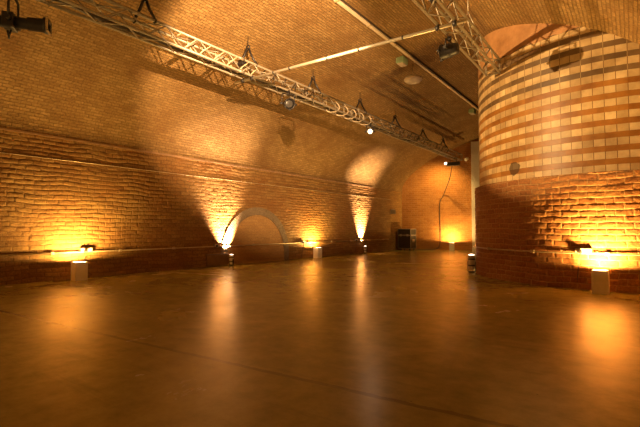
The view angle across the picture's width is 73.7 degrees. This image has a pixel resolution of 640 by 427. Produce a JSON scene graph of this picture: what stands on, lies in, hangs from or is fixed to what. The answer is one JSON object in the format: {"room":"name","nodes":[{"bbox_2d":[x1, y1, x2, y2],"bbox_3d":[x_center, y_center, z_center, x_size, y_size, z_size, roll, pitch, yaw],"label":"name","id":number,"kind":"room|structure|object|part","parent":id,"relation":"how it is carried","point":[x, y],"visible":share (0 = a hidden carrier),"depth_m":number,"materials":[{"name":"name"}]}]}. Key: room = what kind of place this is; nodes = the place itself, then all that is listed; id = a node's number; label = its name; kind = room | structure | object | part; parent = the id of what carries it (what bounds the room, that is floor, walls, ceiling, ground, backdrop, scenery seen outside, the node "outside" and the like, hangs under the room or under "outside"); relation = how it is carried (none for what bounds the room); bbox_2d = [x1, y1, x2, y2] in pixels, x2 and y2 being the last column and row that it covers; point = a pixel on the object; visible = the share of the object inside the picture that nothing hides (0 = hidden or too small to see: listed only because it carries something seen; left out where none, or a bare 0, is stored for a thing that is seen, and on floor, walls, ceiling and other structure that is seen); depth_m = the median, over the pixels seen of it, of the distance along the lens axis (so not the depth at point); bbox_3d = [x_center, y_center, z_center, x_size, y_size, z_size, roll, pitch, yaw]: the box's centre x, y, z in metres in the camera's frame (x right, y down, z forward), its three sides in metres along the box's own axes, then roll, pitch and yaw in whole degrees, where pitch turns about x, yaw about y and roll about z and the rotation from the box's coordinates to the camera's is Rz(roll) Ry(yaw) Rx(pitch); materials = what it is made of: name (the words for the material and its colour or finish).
{"room":"event hall","nodes":[
{"label":"event hall","id":0,"kind":"room"},
{"bbox_2d":[0,130,401,285],"bbox_3d":[-2.532,0.031,11.883,0.020,2.800,22.170,-2,-3,36],"label":"wall","id":1,"kind":"structure","parent":0,"point":[47,205],"depth_m":9.80,"materials":[{"name":"brick"}]},
{"bbox_2d":[0,127,372,187],"bbox_3d":[-3.391,-1.403,10.735,0.010,0.042,19.220,-2,-3,36],"label":"trim","id":2,"kind":"structure","parent":1,"relation":"attached to","point":[1,128],"depth_m":9.93,"materials":[{"name":"brick"}]},
{"bbox_2d":[0,239,388,255],"bbox_3d":[-2.934,0.873,11.236,0.059,0.056,20.500,-2,-3,36],"label":"conduit","id":3,"kind":"object","parent":1,"relation":"attached to","point":[118,250],"visible":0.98,"depth_m":9.91,"materials":[{"name":"metal"}]},
{"bbox_2d":[80,247,92,259],"bbox_3d":[-4.753,0.977,8.695,0.100,0.561,0.240,-2,-3,36],"label":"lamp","id":4,"kind":"object","parent":3,"relation":"attached to","point":[90,249],"visible":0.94,"depth_m":8.65,"materials":[{"name":"beige paint"}]},
{"bbox_3d":[-4.746,0.741,8.698,0.007,0.070,0.216,-2,-3,36],"label":"plate","id":5,"kind":"part","parent":4,"relation":"part of","materials":[{"name":"beige paint"}]},
{"bbox_2d":[0,152,389,199],"bbox_3d":[-2.873,-0.946,11.442,0.014,0.014,20.800,-2,-3,36],"label":"conduit","id":6,"kind":"object","parent":1,"relation":"attached to","point":[0,152],"visible":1,"depth_m":10.07,"materials":[{"name":"metal"}]},
{"bbox_2d":[205,253,228,265],"bbox_3d":[-2.751,1.240,11.472,0.060,0.315,0.770,-2,-3,36],"label":"board","id":7,"kind":"object","parent":1,"relation":"attached to","point":[211,259],"visible":1,"depth_m":11.44,"materials":[{"name":"brown wood"}]},
{"bbox_2d":[220,207,288,265],"bbox_3d":[-1.856,0.639,12.748,0.022,1.648,2.840,-2,-3,36],"label":"arch","id":8,"kind":"object","parent":1,"relation":"attached to","point":[256,225],"visible":1,"depth_m":12.69,"materials":[{"name":"brick"}]},
{"bbox_2d":[0,250,639,426],"bbox_3d":[3.554,1.370,10.183,12.350,0.001,27.300,-2,-3,36],"label":"floor","id":9,"kind":"structure","parent":0,"point":[394,338],"depth_m":3.52,"materials":[{"name":"concrete"}]},
{"bbox_2d":[71,261,87,280],"bbox_3d":[-4.689,1.123,8.320,0.220,0.360,0.220,-2,-3,36],"label":"box","id":10,"kind":"object","parent":9,"relation":"on","point":[79,270],"visible":1,"depth_m":8.25,"materials":[{"name":"white paint"}]},
{"bbox_3d":[-4.750,1.120,8.237,0.192,0.360,0.014,-2,-3,36],"label":"panel","id":11,"kind":"part","parent":10,"relation":"part of","materials":[{"name":"white paint"}]},
{"bbox_3d":[-4.606,1.120,8.259,0.014,0.360,0.220,-2,-3,36],"label":"panel","id":12,"kind":"part","parent":10,"relation":"part of","materials":[{"name":"white paint"}]},
{"bbox_2d":[229,254,233,265],"bbox_3d":[-2.408,1.265,11.617,0.127,0.315,0.128,0,-2,-9],"label":"uplight","id":13,"kind":"object","parent":9,"relation":"on","point":[231,256],"visible":1,"depth_m":11.57,"materials":[{"name":"black metal"}]},
{"bbox_2d":[313,247,321,257],"bbox_3d":[-0.080,1.356,14.745,0.220,0.360,0.220,-2,-3,36],"label":"box","id":14,"kind":"object","parent":9,"relation":"on","point":[317,251],"visible":0.97,"depth_m":14.67,"materials":[{"name":"white paint"}]},
{"bbox_3d":[-0.141,1.353,14.662,0.192,0.360,0.014,-2,-3,36],"label":"panel","id":15,"kind":"part","parent":14,"relation":"part of","materials":[{"name":"white paint"}]},
{"bbox_3d":[0.003,1.354,14.684,0.014,0.360,0.220,-2,-3,36],"label":"panel","id":16,"kind":"part","parent":14,"relation":"part of","materials":[{"name":"white paint"}]},
{"bbox_2d":[398,229,415,250],"bbox_3d":[4.123,1.227,20.145,0.709,1.010,0.632,-2,-3,36],"label":"flight case","id":17,"kind":"object","parent":9,"relation":"on","point":[406,238],"visible":0.98,"depth_m":19.93,"materials":[{"name":"black metal"}]},
{"bbox_3d":[4.107,0.880,20.177,0.640,0.295,0.600,-2,-3,36],"label":"lid","id":18,"kind":"part","parent":17,"relation":"part of","materials":[{"name":"black wood"}]},
{"bbox_2d":[415,167,451,249],"bbox_3d":[5.487,-0.186,19.802,0.958,3.814,2.138,2,-3,-40],"label":"power cable","id":19,"kind":"object","parent":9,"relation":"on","point":[451,167],"visible":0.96,"depth_m":20.14,"materials":[{"name":"black rubber"}]},
{"bbox_2d":[449,243,453,250],"bbox_3d":[6.041,1.531,19.578,0.220,0.360,0.220,-1,-2,20],"label":"box","id":20,"kind":"object","parent":9,"relation":"on","point":[451,245],"visible":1,"depth_m":19.48,"materials":[{"name":"white paint"}]},
{"bbox_2d":[467,254,475,272],"bbox_3d":[3.506,1.149,9.879,0.166,0.420,0.166,1,-2,-14],"label":"uplight","id":21,"kind":"object","parent":9,"relation":"on","point":[471,263],"visible":1,"depth_m":9.82,"materials":[{"name":"black metal"}]},
{"bbox_2d":[475,24,639,293],"bbox_3d":[6.195,-1.319,9.085,5.484,5.295,5.481,-2,-3,36],"label":"brick column","id":22,"kind":"object","parent":9,"relation":"on","point":[559,124],"visible":0.99,"depth_m":7.37,"materials":[{"name":"red brick"}]},
{"bbox_2d":[473,245,639,255],"bbox_3d":[4.257,0.718,8.747,1.665,0.052,5.094,0,-2,-8],"label":"conduit","id":23,"kind":"object","parent":22,"relation":"attached to","point":[487,248],"visible":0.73,"depth_m":7.25,"materials":[{"name":"metal"}]},
{"bbox_2d":[574,248,592,280],"bbox_3d":[4.301,0.844,6.971,0.250,0.561,0.100,-2,-3,43],"label":"box","id":24,"kind":"object","parent":22,"relation":"attached to","point":[577,250],"visible":1,"depth_m":6.97,"materials":[{"name":"beige paint"}]},
{"bbox_3d":[4.295,0.608,6.973,0.226,0.070,0.007,-2,-3,43],"label":"plate","id":25,"kind":"part","parent":24,"relation":"part of","materials":[{"name":"beige paint"}]},
{"bbox_2d":[591,269,609,294],"bbox_3d":[4.367,1.062,6.647,0.220,0.360,0.220,-2,-3,38],"label":"box","id":26,"kind":"object","parent":9,"relation":"on","point":[600,279],"visible":1,"depth_m":6.56,"materials":[{"name":"white paint"}]},
{"bbox_3d":[4.447,1.060,6.583,0.014,0.360,0.220,-2,-3,38],"label":"panel","id":27,"kind":"part","parent":26,"relation":"part of","materials":[{"name":"white paint"}]},
{"bbox_2d":[0,0,639,191],"bbox_3d":[2.362,-2.716,10.218,9.960,2.570,25.108,-2,-3,36],"label":"ceiling","id":28,"kind":"structure","parent":0,"point":[90,81],"depth_m":9.30,"materials":[{"name":"brick"}]},
{"bbox_2d":[132,0,156,23],"bbox_3d":[-2.837,-3.395,6.916,0.407,0.652,0.084,0,-2,2],"label":"hanger","id":29,"kind":"object","parent":28,"relation":"hanging from","point":[142,1],"visible":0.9,"depth_m":6.90,"materials":[{"name":"black metal"}]},
{"bbox_2d":[239,45,257,66],"bbox_3d":[-1.478,-3.328,8.770,0.407,0.652,0.084,0,-2,2],"label":"hanger","id":30,"kind":"object","parent":28,"relation":"hanging from","point":[247,48],"visible":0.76,"depth_m":8.75,"materials":[{"name":"black metal"}]},
{"bbox_2d":[36,0,462,160],"bbox_3d":[0.738,-2.809,11.779,0.317,0.320,18.932,-2,-3,36],"label":"lighting truss","id":31,"kind":"object","parent":30,"relation":"hanging from","point":[72,4],"visible":0.91,"depth_m":8.11,"materials":[{"name":"metal"}]},
{"bbox_2d":[0,0,51,38],"bbox_3d":[-4.028,-2.603,5.542,0.956,0.659,0.403,0,-2,-2],"label":"spotlight","id":32,"kind":"object","parent":31,"relation":"hanging from","point":[9,21],"visible":1,"depth_m":5.53,"materials":[{"name":"black metal"}]},
{"bbox_3d":[-3.939,-2.486,5.390,0.060,0.060,0.090,1,-2,-16],"label":"knob","id":33,"kind":"part","parent":32,"relation":"part of","materials":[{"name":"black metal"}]},
{"bbox_3d":[-3.588,-2.479,5.652,0.022,0.193,0.193,1,-2,-16],"label":"colour frame","id":34,"kind":"part","parent":32,"relation":"part of","materials":[{"name":"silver metal"}]},
{"bbox_2d":[171,31,257,77],"bbox_3d":[-1.956,-2.975,8.054,0.290,0.312,1.913,-2,-3,36],"label":"cable","id":35,"kind":"object","parent":31,"relation":"hanging from","point":[173,31],"visible":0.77,"depth_m":7.90,"materials":[{"name":"white plastic"}]},
{"bbox_2d":[238,60,246,66],"bbox_3d":[-1.568,-3.065,8.604,0.140,0.180,0.120,-2,-3,36],"label":"block","id":36,"kind":"object","parent":31,"relation":"attached to","point":[241,63],"visible":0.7,"depth_m":8.56,"materials":[{"name":"black metal"}]},
{"bbox_2d":[53,0,454,158],"bbox_3d":[0.604,-2.737,11.712,0.108,0.092,18.243,-2,-3,36],"label":"cable loom","id":37,"kind":"object","parent":31,"relation":"on","point":[99,18],"visible":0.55,"depth_m":7.56,"materials":[{"name":"black rubber"}]},
{"bbox_2d":[280,90,296,109],"bbox_3d":[-0.701,-2.517,9.543,0.369,0.481,0.377,-2,-3,36],"label":"can","id":38,"kind":"object","parent":31,"relation":"hanging from","point":[289,103],"visible":1,"depth_m":9.50,"materials":[{"name":"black metal"}]},
{"bbox_2d":[261,70,322,103],"bbox_3d":[-0.597,-2.917,9.908,0.272,0.300,2.112,-2,-3,36],"label":"cable","id":39,"kind":"object","parent":31,"relation":"hanging from","point":[264,70],"visible":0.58,"depth_m":9.92,"materials":[{"name":"black rubber"}]},
{"bbox_2d":[326,100,370,124],"bbox_3d":[0.821,-2.757,11.840,0.290,0.326,2.115,-2,-3,36],"label":"cable","id":40,"kind":"object","parent":31,"relation":"hanging from","point":[326,100],"visible":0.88,"depth_m":11.74,"materials":[{"name":"white plastic"}]},
{"bbox_2d":[234,18,466,83],"bbox_3d":[0.188,-2.789,7.598,4.752,0.096,0.078,-1,-3,34],"label":"scaffold pole","id":41,"kind":"object","parent":31,"relation":"hanging from","point":[438,27],"visible":1,"depth_m":7.21,"materials":[{"name":"silver metal"}]},
{"bbox_2d":[365,123,374,134],"bbox_3d":[1.464,-2.474,12.537,0.288,0.370,0.263,-2,-3,36],"label":"can","id":42,"kind":"object","parent":31,"relation":"hanging from","point":[369,131],"visible":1,"depth_m":12.50,"materials":[{"name":"black metal"}]},
{"bbox_2d":[383,122,448,154],"bbox_3d":[3.657,-2.687,15.712,0.291,0.323,5.513,-2,-3,36],"label":"cable","id":43,"kind":"object","parent":31,"relation":"hanging from","point":[385,122],"visible":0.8,"depth_m":15.31,"materials":[{"name":"black rubber"}]},
{"bbox_2d":[444,158,459,166],"bbox_3d":[5.797,-2.247,18.759,0.665,0.312,0.233,-2,-3,36],"label":"lamp","id":44,"kind":"object","parent":31,"relation":"attached to","point":[456,163],"visible":1,"depth_m":18.66,"materials":[{"name":"black metal"}]},
{"bbox_2d":[305,76,320,94],"bbox_3d":[-0.172,-3.263,10.552,0.407,0.652,0.084,0,-2,2],"label":"hanger","id":45,"kind":"object","parent":28,"relation":"hanging from","point":[312,79],"visible":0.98,"depth_m":10.53,"materials":[{"name":"black metal"}]},
{"bbox_2d":[353,98,366,113],"bbox_3d":[1.157,-3.197,12.366,0.407,0.652,0.084,0,-2,2],"label":"hanger","id":46,"kind":"object","parent":28,"relation":"hanging from","point":[359,101],"visible":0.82,"depth_m":12.34,"materials":[{"name":"black metal"}]},
{"bbox_2d":[389,115,400,128],"bbox_3d":[2.493,-3.131,14.188,0.407,0.652,0.084,0,-2,2],"label":"hanger","id":47,"kind":"object","parent":28,"relation":"hanging from","point":[395,118],"visible":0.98,"depth_m":14.17,"materials":[{"name":"black metal"}]},
{"bbox_2d":[396,56,407,66],"bbox_3d":[2.090,-3.873,10.888,0.200,0.185,0.320,-2,-3,36],"label":"emergency light","id":48,"kind":"object","parent":28,"relation":"attached to","point":[401,61],"visible":1,"depth_m":10.79,"materials":[{"name":"green plastic"}]},
{"bbox_2d":[334,0,477,109],"bbox_3d":[0.726,-4.031,8.607,0.120,0.095,19.500,-2,-3,36],"label":"ceiling track","id":49,"kind":"object","parent":28,"relation":"attached to","point":[345,5],"visible":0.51,"depth_m":10.16,"materials":[{"name":"metal"}]},
{"bbox_2d":[404,65,421,84],"bbox_3d":[2.465,-3.693,11.326,0.490,0.520,0.490,-2,-3,36],"label":"dome lamp","id":50,"kind":"object","parent":28,"relation":"hanging from","point":[412,79],"visible":1,"depth_m":11.18,"materials":[{"name":"metal"}]},
{"bbox_3d":[2.465,-3.554,11.321,0.490,0.240,0.490,-2,-3,36],"label":"lamp shade","id":51,"kind":"part","parent":50,"relation":"part of","materials":[{"name":"white glass"}]},
{"bbox_2d":[461,0,474,30],"bbox_3d":[2.539,-3.475,7.320,0.279,0.714,0.017,-2,-3,36],"label":"hanger","id":52,"kind":"object","parent":28,"relation":"hanging from","point":[467,0],"visible":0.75,"depth_m":7.30,"materials":[{"name":"metal"}]},
{"bbox_2d":[468,108,475,114],"bbox_3d":[5.550,-3.708,15.541,0.200,0.185,0.320,-2,-3,36],"label":"emergency light","id":53,"kind":"object","parent":28,"relation":"attached to","point":[472,111],"visible":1,"depth_m":15.43,"materials":[{"name":"green plastic"}]},
{"bbox_3d":[0.648,-3.569,4.740,0.279,0.714,0.017,-2,-3,36],"label":"hanger","id":54,"kind":"object","parent":28,"relation":"hanging from","visible":0},
{"bbox_2d":[412,0,500,76],"bbox_3d":[1.351,-3.031,5.681,0.317,0.320,7.212,-2,-3,36],"label":"lighting truss","id":55,"kind":"object","parent":54,"relation":"hanging from","point":[416,2],"visible":0.91,"depth_m":7.06,"materials":[{"name":"metal"}]},
{"bbox_2d":[436,36,459,61],"bbox_3d":[2.083,-2.672,6.905,0.321,0.372,0.390,-2,-3,36],"label":"can","id":56,"kind":"object","parent":55,"relation":"hanging from","point":[446,51],"visible":0.99,"depth_m":6.84,"materials":[{"name":"black metal"}]},
{"bbox_3d":[3.472,-2.926,8.576,0.292,0.292,0.032,-2,-3,36],"label":"frame","id":57,"kind":"part","parent":55,"relation":"part of","materials":[{"name":"metal"}]},
{"bbox_2d":[402,139,478,250],"bbox_3d":[8.897,-0.993,19.084,10.398,5.370,0.001,-1,-2,20],"label":"wall","id":58,"kind":"structure","parent":0,"point":[422,192],"depth_m":20.20,"materials":[{"name":"orange brick"}]},
{"bbox_2d":[471,141,478,250],"bbox_3d":[7.154,-0.800,19.582,0.400,5.020,0.175,-1,-2,20],"label":"duct","id":59,"kind":"object","parent":58,"relation":"attached to","point":[474,145],"visible":0.46,"depth_m":19.55,"materials":[{"name":"beige metal"}]}
]}

